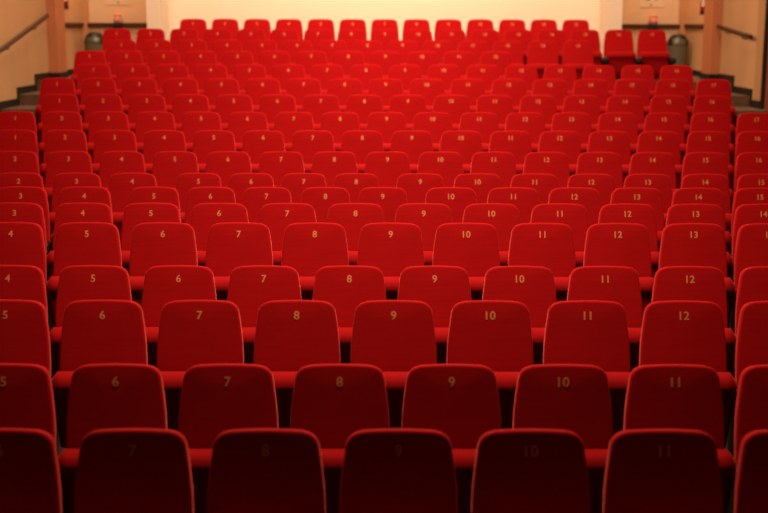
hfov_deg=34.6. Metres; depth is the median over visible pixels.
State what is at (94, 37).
hood
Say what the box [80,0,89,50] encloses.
trim
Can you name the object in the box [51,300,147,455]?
seat
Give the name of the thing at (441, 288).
seat
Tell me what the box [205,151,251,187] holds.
seat
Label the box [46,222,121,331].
seat
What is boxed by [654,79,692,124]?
seat
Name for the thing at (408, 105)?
seat
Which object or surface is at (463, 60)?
seat
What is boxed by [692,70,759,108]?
baseboard
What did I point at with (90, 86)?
seat
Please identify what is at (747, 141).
seat
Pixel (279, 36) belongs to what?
seat
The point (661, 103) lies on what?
seat
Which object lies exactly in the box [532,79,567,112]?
seat
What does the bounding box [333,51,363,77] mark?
seat
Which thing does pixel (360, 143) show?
seat
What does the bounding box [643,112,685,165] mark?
seat
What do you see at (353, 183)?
seat
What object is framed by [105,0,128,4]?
notice
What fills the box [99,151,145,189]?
seat
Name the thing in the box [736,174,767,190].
seat
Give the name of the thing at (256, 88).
seat
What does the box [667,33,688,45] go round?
hood
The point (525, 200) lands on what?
seat
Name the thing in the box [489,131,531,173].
seat
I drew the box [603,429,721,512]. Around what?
seat
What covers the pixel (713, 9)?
trim
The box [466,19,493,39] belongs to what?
seat
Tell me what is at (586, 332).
seat
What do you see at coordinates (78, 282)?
seat
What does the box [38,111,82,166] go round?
seat
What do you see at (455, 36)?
seat
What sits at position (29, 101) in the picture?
floor
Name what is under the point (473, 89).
seat
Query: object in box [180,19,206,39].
seat
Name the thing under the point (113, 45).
seat
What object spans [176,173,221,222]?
seat
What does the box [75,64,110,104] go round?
seat
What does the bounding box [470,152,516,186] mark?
seat
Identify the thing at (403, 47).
seat
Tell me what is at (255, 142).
seat
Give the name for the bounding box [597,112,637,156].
seat
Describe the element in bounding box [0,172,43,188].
seat
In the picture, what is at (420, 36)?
seat
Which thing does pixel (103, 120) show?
seat
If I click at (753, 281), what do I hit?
seat
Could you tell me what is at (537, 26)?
seat
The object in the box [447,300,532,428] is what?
seat
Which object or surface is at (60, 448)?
floor
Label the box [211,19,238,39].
seat
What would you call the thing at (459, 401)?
seat
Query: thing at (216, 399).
seat
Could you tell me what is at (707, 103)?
seat
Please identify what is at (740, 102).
floor
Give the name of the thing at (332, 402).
seat
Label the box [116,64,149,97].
seat
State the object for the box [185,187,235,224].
seat
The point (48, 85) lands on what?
seat
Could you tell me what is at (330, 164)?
seat
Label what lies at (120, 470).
seat
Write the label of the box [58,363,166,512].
seat
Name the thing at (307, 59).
seat
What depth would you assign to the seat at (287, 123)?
14.64 m
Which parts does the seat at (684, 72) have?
backrest, seat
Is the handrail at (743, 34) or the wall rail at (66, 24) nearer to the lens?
the handrail at (743, 34)
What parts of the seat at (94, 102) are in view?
seat, backrest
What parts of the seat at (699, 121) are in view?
backrest, seat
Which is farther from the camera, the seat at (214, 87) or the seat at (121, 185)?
the seat at (214, 87)
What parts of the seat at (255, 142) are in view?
seat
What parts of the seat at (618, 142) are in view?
backrest, seat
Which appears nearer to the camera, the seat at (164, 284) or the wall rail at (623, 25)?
the seat at (164, 284)
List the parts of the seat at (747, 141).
backrest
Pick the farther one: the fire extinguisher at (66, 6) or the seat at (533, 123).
the fire extinguisher at (66, 6)
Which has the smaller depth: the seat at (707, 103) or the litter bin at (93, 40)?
the seat at (707, 103)
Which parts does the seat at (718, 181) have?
backrest, seat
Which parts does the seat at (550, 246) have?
backrest, seat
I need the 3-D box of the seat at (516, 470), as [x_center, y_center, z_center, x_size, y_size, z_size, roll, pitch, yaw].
[0.573,1.252,5.037,0.567,1.018,0.504,0,11,0]
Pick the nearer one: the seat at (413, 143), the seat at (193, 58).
the seat at (413, 143)
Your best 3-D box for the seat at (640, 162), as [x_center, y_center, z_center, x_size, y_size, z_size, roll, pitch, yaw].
[2.748,-0.551,12.715,0.567,1.018,0.504,0,11,0]
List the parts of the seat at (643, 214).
backrest, seat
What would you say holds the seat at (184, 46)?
on the floor
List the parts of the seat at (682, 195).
backrest, seat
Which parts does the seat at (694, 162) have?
backrest, seat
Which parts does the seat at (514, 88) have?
seat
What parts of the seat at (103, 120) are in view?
seat, backrest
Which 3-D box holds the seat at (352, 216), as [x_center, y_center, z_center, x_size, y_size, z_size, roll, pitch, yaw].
[-0.268,0.101,9.890,0.567,1.018,0.504,0,11,0]
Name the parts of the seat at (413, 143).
seat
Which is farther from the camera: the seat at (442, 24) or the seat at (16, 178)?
the seat at (442, 24)
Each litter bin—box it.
[84,31,102,50]
[667,33,688,64]
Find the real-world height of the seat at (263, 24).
1.018 m
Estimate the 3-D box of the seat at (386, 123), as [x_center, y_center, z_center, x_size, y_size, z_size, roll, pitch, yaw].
[-0.007,-1.184,14.576,0.567,1.018,0.504,0,11,0]
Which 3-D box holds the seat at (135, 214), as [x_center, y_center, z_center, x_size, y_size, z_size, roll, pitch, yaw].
[-1.918,0.098,9.885,0.567,1.018,0.504,0,11,0]
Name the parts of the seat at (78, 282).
seat, backrest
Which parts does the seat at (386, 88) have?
seat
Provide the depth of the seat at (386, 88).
16.53 m
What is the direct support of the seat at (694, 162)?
on the floor
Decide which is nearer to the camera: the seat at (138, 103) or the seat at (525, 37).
the seat at (138, 103)
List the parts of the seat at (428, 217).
seat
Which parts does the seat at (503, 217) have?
seat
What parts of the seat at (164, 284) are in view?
seat, backrest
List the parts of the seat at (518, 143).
seat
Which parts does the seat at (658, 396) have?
backrest, seat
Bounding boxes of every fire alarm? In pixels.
[113,14,122,27]
[648,15,657,28]
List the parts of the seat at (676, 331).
backrest, seat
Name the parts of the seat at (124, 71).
seat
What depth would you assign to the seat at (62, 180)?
11.91 m
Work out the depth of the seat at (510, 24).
21.27 m
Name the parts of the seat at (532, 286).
backrest, seat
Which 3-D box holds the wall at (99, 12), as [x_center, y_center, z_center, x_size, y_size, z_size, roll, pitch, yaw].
[0.006,-5.833,23.488,11.520,5.644,0.280,0,11,0]
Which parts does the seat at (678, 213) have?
backrest, seat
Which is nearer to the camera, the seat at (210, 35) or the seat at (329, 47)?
the seat at (329, 47)
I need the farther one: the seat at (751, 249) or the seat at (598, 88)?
the seat at (598, 88)
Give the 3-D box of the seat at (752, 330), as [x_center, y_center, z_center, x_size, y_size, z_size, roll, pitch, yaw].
[2.217,0.785,6.937,0.567,1.018,0.504,0,11,0]
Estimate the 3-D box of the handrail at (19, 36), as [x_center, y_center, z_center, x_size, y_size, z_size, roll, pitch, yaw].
[-5.678,-2.338,16.422,0.108,1.841,9.194,0,11,0]
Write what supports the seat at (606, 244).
on the floor
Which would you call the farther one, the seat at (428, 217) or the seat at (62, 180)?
the seat at (62, 180)
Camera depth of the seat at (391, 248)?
8.94 m
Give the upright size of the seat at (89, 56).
1.018 m
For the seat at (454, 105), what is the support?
on the floor
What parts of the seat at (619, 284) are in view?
backrest, seat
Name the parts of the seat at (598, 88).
seat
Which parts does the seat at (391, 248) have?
seat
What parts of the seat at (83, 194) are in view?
armrest, backrest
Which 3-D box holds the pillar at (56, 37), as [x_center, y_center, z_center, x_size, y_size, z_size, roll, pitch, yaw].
[-5.665,-5.639,21.023,0.160,5.144,0.600,0,11,0]
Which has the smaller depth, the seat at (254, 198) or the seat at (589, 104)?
the seat at (254, 198)
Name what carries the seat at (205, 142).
on the floor
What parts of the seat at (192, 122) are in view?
seat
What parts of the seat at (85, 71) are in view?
seat, backrest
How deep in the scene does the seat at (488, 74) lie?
17.46 m
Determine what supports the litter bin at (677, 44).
on the floor at (740, 102)
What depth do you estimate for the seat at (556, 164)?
12.78 m
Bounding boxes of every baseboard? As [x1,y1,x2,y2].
[0,69,72,111]
[50,71,68,77]
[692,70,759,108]
[699,73,718,78]
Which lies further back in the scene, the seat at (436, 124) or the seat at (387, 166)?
the seat at (436, 124)
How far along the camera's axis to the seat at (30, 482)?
5.10 m
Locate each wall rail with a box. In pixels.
[65,23,83,26]
[88,23,146,26]
[622,24,679,27]
[684,24,703,28]
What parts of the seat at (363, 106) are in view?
seat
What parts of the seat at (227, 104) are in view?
seat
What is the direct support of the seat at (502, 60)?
on the floor
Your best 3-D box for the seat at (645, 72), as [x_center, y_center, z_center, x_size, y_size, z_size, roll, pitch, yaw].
[3.559,-2.180,17.402,0.567,1.018,0.504,0,11,0]
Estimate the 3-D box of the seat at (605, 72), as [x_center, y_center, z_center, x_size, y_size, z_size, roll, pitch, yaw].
[3.010,-2.181,17.400,0.567,1.018,0.504,0,11,0]
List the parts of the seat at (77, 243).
seat, backrest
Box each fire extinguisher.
[64,0,68,8]
[700,0,704,14]
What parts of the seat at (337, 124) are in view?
seat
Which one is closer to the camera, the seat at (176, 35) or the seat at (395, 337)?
the seat at (395, 337)
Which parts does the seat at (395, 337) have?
backrest, seat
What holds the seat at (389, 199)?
on the floor
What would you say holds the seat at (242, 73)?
on the floor
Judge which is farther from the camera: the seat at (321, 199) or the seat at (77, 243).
the seat at (321, 199)
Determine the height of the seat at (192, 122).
1.018 m
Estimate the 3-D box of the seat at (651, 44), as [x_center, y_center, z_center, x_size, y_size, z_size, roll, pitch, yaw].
[4.414,-3.197,20.217,0.642,1.018,0.504,0,11,0]
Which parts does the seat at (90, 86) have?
seat, backrest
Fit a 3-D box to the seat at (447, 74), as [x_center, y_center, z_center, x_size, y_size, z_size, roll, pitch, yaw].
[0.809,-2.185,17.393,0.567,1.018,0.504,0,11,0]
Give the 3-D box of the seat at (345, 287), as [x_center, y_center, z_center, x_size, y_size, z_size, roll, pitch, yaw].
[-0.261,0.591,7.885,0.567,1.018,0.504,0,11,0]
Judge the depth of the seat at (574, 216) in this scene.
9.97 m
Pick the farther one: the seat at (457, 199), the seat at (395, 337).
the seat at (457, 199)
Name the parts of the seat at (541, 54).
backrest, seat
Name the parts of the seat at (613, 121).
seat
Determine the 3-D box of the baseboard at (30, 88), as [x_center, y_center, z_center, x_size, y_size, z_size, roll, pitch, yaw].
[-5.708,-0.353,11.285,0.022,1.886,25.350,0,11,0]
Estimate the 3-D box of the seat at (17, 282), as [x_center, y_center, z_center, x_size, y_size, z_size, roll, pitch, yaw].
[-2.461,0.588,7.877,0.567,1.018,0.504,0,11,0]
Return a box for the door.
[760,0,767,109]
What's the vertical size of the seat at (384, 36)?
1.018 m
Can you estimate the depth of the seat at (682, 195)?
10.97 m
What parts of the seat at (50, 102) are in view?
seat, backrest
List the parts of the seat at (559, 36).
backrest, seat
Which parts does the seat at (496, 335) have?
backrest, seat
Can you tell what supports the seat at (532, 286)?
on the floor
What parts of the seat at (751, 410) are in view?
backrest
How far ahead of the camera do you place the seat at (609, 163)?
12.78 m
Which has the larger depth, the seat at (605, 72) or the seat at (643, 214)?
the seat at (605, 72)
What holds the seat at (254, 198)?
on the floor
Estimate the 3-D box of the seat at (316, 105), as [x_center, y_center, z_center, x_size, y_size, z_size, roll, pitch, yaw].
[-0.835,-1.516,15.526,0.567,1.018,0.504,0,11,0]
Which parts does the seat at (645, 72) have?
seat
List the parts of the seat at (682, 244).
backrest, seat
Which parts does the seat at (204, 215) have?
seat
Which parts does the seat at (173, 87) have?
seat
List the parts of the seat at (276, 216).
seat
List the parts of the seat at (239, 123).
seat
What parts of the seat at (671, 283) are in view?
backrest, seat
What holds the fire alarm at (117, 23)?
attached to the wall at (99, 12)
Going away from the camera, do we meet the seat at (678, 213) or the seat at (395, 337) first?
the seat at (395, 337)
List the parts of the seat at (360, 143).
seat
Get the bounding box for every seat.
[0,111,36,135]
[0,130,38,161]
[0,151,39,174]
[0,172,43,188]
[0,186,49,241]
[0,202,46,256]
[0,222,46,285]
[0,265,47,317]
[0,299,50,374]
[0,363,55,442]
[0,428,61,512]
[31,78,75,126]
[37,94,79,144]
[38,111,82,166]
[39,130,87,186]
[44,151,92,212]
[46,203,112,327]
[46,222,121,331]
[47,186,112,254]
[49,173,101,239]
[49,265,131,378]
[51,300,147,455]
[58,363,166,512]
[70,50,105,89]
[74,428,193,512]
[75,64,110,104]
[79,78,116,123]
[83,94,122,142]
[87,111,128,163]
[92,130,136,175]
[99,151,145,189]
[101,29,131,57]
[106,40,136,67]
[108,173,156,240]
[110,51,142,82]
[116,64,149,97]
[120,187,180,243]
[121,78,157,115]
[121,203,180,273]
[128,94,165,133]
[129,222,197,305]
[135,111,175,154]
[136,29,164,52]
[141,40,171,65]
[141,265,216,367]
[143,130,185,173]
[148,51,179,79]
[152,151,198,188]
[155,64,188,95]
[157,300,243,430]
[163,78,198,112]
[170,29,198,51]
[171,94,209,130]
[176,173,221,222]
[177,40,206,64]
[178,363,277,512]
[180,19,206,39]
[181,112,221,151]
[185,51,216,78]
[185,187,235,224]
[190,203,248,265]
[192,130,235,172]
[194,64,227,94]
[203,29,231,50]
[204,78,239,111]
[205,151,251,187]
[205,222,272,300]
[207,428,325,512]
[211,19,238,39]
[212,40,241,64]
[215,94,252,130]
[222,51,253,77]
[227,112,267,151]
[227,265,301,363]
[229,173,273,203]
[233,64,265,94]
[237,29,264,50]
[242,130,284,172]
[242,187,291,222]
[243,19,270,39]
[245,78,280,111]
[247,40,276,63]
[254,300,339,428]
[258,151,304,186]
[259,51,290,77]
[259,94,296,129]
[259,203,315,265]
[270,29,298,50]
[272,64,304,94]
[274,112,313,150]
[275,19,302,39]
[281,173,326,202]
[281,222,348,299]
[282,40,311,63]
[286,78,321,111]
[290,364,388,512]
[291,130,333,172]
[296,51,326,77]
[301,187,349,222]
[302,95,339,129]
[304,29,331,50]
[307,19,334,39]
[311,64,343,94]
[311,151,357,186]
[312,265,385,363]
[317,40,346,63]
[320,112,359,150]
[327,78,362,111]
[327,203,383,264]
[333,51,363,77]
[334,173,378,202]
[337,29,365,50]
[339,19,366,39]
[339,428,457,512]
[341,130,383,172]
[346,95,382,129]
[350,64,382,94]
[350,300,436,427]
[353,40,381,63]
[357,223,423,299]
[358,187,406,222]
[364,151,410,186]
[367,112,406,150]
[368,78,403,111]
[369,51,400,77]
[370,19,398,39]
[371,29,398,50]
[388,40,417,64]
[388,65,421,94]
[389,95,426,129]
[390,130,432,172]
[395,203,451,265]
[396,173,443,203]
[397,266,471,363]
[402,19,429,39]
[402,364,500,512]
[404,29,432,50]
[406,51,437,78]
[409,79,444,111]
[413,112,452,151]
[417,152,463,186]
[423,40,452,64]
[425,187,476,222]
[427,65,460,94]
[432,95,469,130]
[432,223,499,300]
[434,19,461,39]
[437,29,465,50]
[439,131,482,173]
[443,51,474,78]
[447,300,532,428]
[450,79,485,111]
[454,173,501,203]
[458,40,487,64]
[459,112,498,151]
[463,203,519,265]
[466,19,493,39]
[466,65,498,94]
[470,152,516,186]
[471,29,498,51]
[471,429,589,512]
[476,95,513,130]
[480,51,511,78]
[482,266,556,364]
[487,187,538,223]
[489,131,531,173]
[491,79,526,112]
[493,40,523,64]
[498,19,525,40]
[504,29,532,64]
[505,65,537,94]
[505,112,544,151]
[508,223,575,301]
[511,173,557,203]
[513,364,612,512]
[519,95,556,130]
[523,152,569,187]
[527,40,558,78]
[530,20,557,40]
[530,203,588,267]
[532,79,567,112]
[538,29,565,64]
[538,131,581,175]
[543,65,576,95]
[543,300,630,435]
[548,187,600,226]
[551,112,591,152]
[562,20,589,41]
[562,41,593,79]
[562,95,600,131]
[567,174,614,207]
[567,266,642,371]
[571,30,602,64]
[573,79,608,113]
[576,152,622,188]
[582,65,615,96]
[583,223,653,315]
[587,131,630,186]
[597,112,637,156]
[598,203,658,278]
[601,30,635,78]
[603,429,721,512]
[606,95,643,135]
[610,187,663,252]
[614,79,649,121]
[621,65,654,100]
[623,174,672,227]
[623,364,735,512]
[629,152,676,195]
[635,30,675,78]
[636,131,681,188]
[639,300,736,447]
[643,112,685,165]
[649,95,689,143]
[651,266,735,372]
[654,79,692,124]
[659,65,695,106]
[659,223,734,324]
[665,204,732,276]
[671,188,731,253]
[681,152,733,212]
[681,174,731,234]
[685,131,734,188]
[689,113,734,165]
[692,95,735,146]
[695,79,739,127]
[727,301,767,456]
[728,223,767,332]
[728,364,767,512]
[730,188,767,256]
[730,204,767,281]
[731,266,767,378]
[732,131,767,191]
[733,113,767,166]
[734,152,767,193]
[734,429,767,512]
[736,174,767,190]
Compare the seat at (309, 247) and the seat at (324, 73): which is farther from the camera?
the seat at (324, 73)
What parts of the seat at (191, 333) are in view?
seat, backrest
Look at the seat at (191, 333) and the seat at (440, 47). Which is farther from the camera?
the seat at (440, 47)
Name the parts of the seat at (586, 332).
backrest, seat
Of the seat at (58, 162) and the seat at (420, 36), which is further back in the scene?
the seat at (420, 36)
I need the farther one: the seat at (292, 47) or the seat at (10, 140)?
the seat at (292, 47)
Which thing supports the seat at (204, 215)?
on the floor
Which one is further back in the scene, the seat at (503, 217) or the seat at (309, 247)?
the seat at (503, 217)
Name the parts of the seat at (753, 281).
backrest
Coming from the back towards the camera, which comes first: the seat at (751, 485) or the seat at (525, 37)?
the seat at (525, 37)
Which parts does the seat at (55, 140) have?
seat, backrest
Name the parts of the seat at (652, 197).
backrest, seat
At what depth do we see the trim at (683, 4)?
23.52 m
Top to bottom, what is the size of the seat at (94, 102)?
1.018 m
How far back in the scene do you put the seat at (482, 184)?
11.92 m
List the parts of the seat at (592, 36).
backrest, seat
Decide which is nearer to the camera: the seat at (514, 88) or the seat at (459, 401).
the seat at (459, 401)
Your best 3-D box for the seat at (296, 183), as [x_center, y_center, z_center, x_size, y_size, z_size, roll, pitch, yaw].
[-0.800,-0.274,11.844,0.518,1.018,0.504,0,11,0]
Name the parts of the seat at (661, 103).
backrest, seat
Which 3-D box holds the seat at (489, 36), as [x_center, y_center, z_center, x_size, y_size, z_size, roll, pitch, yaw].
[1.626,-3.202,20.207,0.567,1.018,0.504,0,11,0]
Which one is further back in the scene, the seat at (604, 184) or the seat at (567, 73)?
the seat at (567, 73)
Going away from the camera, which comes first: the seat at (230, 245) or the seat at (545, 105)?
the seat at (230, 245)
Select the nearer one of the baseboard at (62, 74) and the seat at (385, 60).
the seat at (385, 60)
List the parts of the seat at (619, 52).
armrest, backrest, seat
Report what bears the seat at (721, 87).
on the floor
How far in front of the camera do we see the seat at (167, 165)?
12.77 m
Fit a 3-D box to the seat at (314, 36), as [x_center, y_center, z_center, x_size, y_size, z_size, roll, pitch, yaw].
[-1.124,-3.206,20.197,0.567,1.018,0.504,0,11,0]
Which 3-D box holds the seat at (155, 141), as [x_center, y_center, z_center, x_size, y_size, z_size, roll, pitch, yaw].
[-2.479,-0.874,13.638,0.567,1.018,0.504,0,11,0]
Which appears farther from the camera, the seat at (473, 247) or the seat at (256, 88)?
the seat at (256, 88)
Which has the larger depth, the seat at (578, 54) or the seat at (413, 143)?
the seat at (578, 54)
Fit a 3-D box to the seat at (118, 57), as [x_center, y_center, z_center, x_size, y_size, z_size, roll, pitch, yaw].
[-3.868,-2.534,18.294,0.567,1.018,0.504,0,11,0]
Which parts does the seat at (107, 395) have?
seat, backrest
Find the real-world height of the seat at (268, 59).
1.018 m
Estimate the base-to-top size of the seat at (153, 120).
1.018 m
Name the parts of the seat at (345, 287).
seat, backrest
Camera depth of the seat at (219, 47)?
19.31 m
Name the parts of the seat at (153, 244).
seat, backrest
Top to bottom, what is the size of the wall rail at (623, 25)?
0.080 m
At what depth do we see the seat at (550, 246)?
8.95 m
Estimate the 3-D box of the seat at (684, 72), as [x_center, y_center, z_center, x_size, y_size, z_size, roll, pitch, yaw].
[4.147,-2.179,17.404,0.642,1.018,0.504,0,11,0]
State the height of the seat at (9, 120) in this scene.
1.018 m
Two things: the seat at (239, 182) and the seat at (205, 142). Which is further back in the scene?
the seat at (205, 142)
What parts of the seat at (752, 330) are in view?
backrest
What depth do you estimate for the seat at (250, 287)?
7.95 m
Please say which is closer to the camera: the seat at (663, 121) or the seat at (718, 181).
the seat at (718, 181)
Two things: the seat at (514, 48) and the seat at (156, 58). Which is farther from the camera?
the seat at (514, 48)
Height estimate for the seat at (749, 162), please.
1.018 m
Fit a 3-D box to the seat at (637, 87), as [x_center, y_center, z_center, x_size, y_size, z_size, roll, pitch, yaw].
[3.287,-1.849,16.471,0.567,1.018,0.504,0,11,0]
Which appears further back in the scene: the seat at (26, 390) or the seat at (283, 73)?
the seat at (283, 73)
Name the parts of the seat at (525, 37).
backrest, seat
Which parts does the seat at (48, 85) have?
seat, backrest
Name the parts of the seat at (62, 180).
seat, backrest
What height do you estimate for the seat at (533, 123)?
1.018 m
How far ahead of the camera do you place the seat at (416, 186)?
11.92 m
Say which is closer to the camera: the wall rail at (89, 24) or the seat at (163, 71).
the seat at (163, 71)
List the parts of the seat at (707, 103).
backrest, seat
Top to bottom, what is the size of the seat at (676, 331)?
1.018 m
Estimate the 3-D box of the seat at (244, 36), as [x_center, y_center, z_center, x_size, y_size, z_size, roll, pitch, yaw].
[-2.224,-3.208,20.194,0.567,1.018,0.504,0,11,0]
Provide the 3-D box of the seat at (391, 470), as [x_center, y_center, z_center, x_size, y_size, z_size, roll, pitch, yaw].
[0.023,1.251,5.035,0.567,1.018,0.504,0,11,0]
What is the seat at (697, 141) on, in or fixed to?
on the floor
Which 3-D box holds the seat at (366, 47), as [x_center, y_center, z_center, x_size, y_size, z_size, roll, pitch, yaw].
[-0.296,-2.857,19.246,0.567,1.018,0.504,0,11,0]
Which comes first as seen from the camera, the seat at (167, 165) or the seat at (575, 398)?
the seat at (575, 398)
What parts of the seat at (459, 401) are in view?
backrest, seat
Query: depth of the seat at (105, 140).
13.71 m
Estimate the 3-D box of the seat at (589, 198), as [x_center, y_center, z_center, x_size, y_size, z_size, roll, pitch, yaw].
[1.658,-0.082,10.895,0.564,1.018,0.504,0,11,0]
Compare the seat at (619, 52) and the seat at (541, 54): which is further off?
the seat at (619, 52)
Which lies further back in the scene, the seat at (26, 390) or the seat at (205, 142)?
the seat at (205, 142)
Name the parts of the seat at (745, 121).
backrest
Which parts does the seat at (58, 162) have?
seat, backrest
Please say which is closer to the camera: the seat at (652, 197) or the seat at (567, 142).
the seat at (652, 197)
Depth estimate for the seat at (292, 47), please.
19.31 m
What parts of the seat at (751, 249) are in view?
backrest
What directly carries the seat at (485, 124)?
on the floor
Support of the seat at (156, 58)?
on the floor
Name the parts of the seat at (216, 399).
seat, backrest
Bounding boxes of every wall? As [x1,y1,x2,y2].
[0,0,81,101]
[89,0,678,57]
[146,0,622,57]
[687,0,758,100]
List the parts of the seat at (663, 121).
backrest, seat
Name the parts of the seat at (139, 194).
backrest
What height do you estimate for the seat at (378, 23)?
1.018 m
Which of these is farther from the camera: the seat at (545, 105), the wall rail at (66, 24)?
the wall rail at (66, 24)
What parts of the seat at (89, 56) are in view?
seat, backrest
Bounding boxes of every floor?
[1,75,71,112]
[58,79,726,454]
[693,76,767,114]
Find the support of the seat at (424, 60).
on the floor
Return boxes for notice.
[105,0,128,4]
[640,0,662,6]
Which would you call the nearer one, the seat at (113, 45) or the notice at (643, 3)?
the seat at (113, 45)
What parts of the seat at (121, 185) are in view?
seat, backrest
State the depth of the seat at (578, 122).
14.65 m
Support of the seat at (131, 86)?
on the floor
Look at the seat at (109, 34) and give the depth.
20.26 m
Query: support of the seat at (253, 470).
on the floor
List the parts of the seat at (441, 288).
backrest, seat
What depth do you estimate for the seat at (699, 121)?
14.66 m
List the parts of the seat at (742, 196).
backrest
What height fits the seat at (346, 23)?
1.018 m
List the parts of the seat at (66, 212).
seat, backrest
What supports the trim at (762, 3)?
attached to the wall at (738, 55)
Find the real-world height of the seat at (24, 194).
1.018 m
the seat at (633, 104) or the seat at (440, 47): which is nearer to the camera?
the seat at (633, 104)
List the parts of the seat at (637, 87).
backrest, seat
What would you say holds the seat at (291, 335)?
on the floor
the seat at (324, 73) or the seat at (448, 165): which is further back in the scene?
the seat at (324, 73)
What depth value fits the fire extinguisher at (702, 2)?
21.83 m
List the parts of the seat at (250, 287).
seat, backrest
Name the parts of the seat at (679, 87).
backrest, seat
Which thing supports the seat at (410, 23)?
on the floor at (60, 448)
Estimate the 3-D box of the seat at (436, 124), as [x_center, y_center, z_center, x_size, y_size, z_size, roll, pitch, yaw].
[0.543,-1.183,14.578,0.567,1.018,0.504,0,11,0]
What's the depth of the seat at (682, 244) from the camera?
8.95 m
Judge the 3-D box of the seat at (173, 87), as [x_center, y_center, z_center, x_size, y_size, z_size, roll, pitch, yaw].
[-2.763,-1.859,16.450,0.567,1.018,0.504,0,11,0]
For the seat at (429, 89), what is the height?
1.018 m
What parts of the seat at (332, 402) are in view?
seat, backrest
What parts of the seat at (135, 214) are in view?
seat, backrest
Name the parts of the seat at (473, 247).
backrest, seat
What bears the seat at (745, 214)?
on the floor
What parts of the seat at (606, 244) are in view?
backrest, seat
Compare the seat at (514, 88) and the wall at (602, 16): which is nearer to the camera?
the seat at (514, 88)
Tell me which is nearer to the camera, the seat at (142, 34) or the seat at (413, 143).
the seat at (413, 143)
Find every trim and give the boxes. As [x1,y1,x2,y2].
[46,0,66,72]
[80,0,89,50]
[678,0,687,36]
[701,0,722,73]
[753,0,765,100]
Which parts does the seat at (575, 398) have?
backrest, seat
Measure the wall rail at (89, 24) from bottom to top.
0.080 m
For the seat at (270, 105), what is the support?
on the floor
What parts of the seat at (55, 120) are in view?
seat, backrest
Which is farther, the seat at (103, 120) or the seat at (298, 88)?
the seat at (298, 88)
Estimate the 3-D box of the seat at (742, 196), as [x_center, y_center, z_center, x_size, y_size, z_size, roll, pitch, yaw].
[3.309,-0.079,10.901,0.566,1.018,0.504,0,11,0]
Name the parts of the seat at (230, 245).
seat, backrest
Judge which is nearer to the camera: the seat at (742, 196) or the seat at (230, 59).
the seat at (742, 196)
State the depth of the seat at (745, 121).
14.66 m
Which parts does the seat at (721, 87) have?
backrest, seat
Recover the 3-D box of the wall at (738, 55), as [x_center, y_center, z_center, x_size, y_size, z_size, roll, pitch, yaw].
[5.905,-2.712,11.110,0.200,7.200,25.800,0,11,0]
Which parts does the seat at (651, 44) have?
armrest, backrest, seat, armrest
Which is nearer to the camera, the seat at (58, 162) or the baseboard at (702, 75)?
the seat at (58, 162)
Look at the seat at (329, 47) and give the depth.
19.31 m
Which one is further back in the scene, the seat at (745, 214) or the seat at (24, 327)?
the seat at (745, 214)
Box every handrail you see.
[0,14,48,52]
[716,24,752,38]
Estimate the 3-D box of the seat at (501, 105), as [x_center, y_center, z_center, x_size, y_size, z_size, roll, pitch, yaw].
[1.365,-1.512,15.533,0.567,1.018,0.504,0,11,0]
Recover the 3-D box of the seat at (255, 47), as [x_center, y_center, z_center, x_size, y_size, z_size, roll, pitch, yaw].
[-1.946,-2.859,19.240,0.567,1.018,0.504,0,11,0]
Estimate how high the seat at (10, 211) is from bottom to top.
1.018 m
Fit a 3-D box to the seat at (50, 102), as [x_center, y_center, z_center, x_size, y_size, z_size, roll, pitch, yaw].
[-4.135,-1.521,15.514,0.567,1.018,0.504,0,11,0]
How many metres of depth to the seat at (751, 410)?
6.07 m
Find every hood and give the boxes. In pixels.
[84,31,102,43]
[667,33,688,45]
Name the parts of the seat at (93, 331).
seat, backrest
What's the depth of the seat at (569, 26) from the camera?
21.27 m
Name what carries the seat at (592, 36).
on the floor
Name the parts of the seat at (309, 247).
seat, backrest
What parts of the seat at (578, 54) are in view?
backrest, seat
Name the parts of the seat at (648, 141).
backrest, seat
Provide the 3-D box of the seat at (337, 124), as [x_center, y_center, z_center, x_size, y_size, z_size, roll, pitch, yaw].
[-0.557,-1.185,14.574,0.567,1.018,0.504,0,11,0]
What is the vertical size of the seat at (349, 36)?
1.018 m
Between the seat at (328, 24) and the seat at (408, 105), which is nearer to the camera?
the seat at (408, 105)
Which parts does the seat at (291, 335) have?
seat, backrest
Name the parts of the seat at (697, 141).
backrest, seat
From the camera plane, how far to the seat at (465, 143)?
13.72 m
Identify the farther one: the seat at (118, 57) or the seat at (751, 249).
the seat at (118, 57)
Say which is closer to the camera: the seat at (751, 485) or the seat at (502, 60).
the seat at (751, 485)

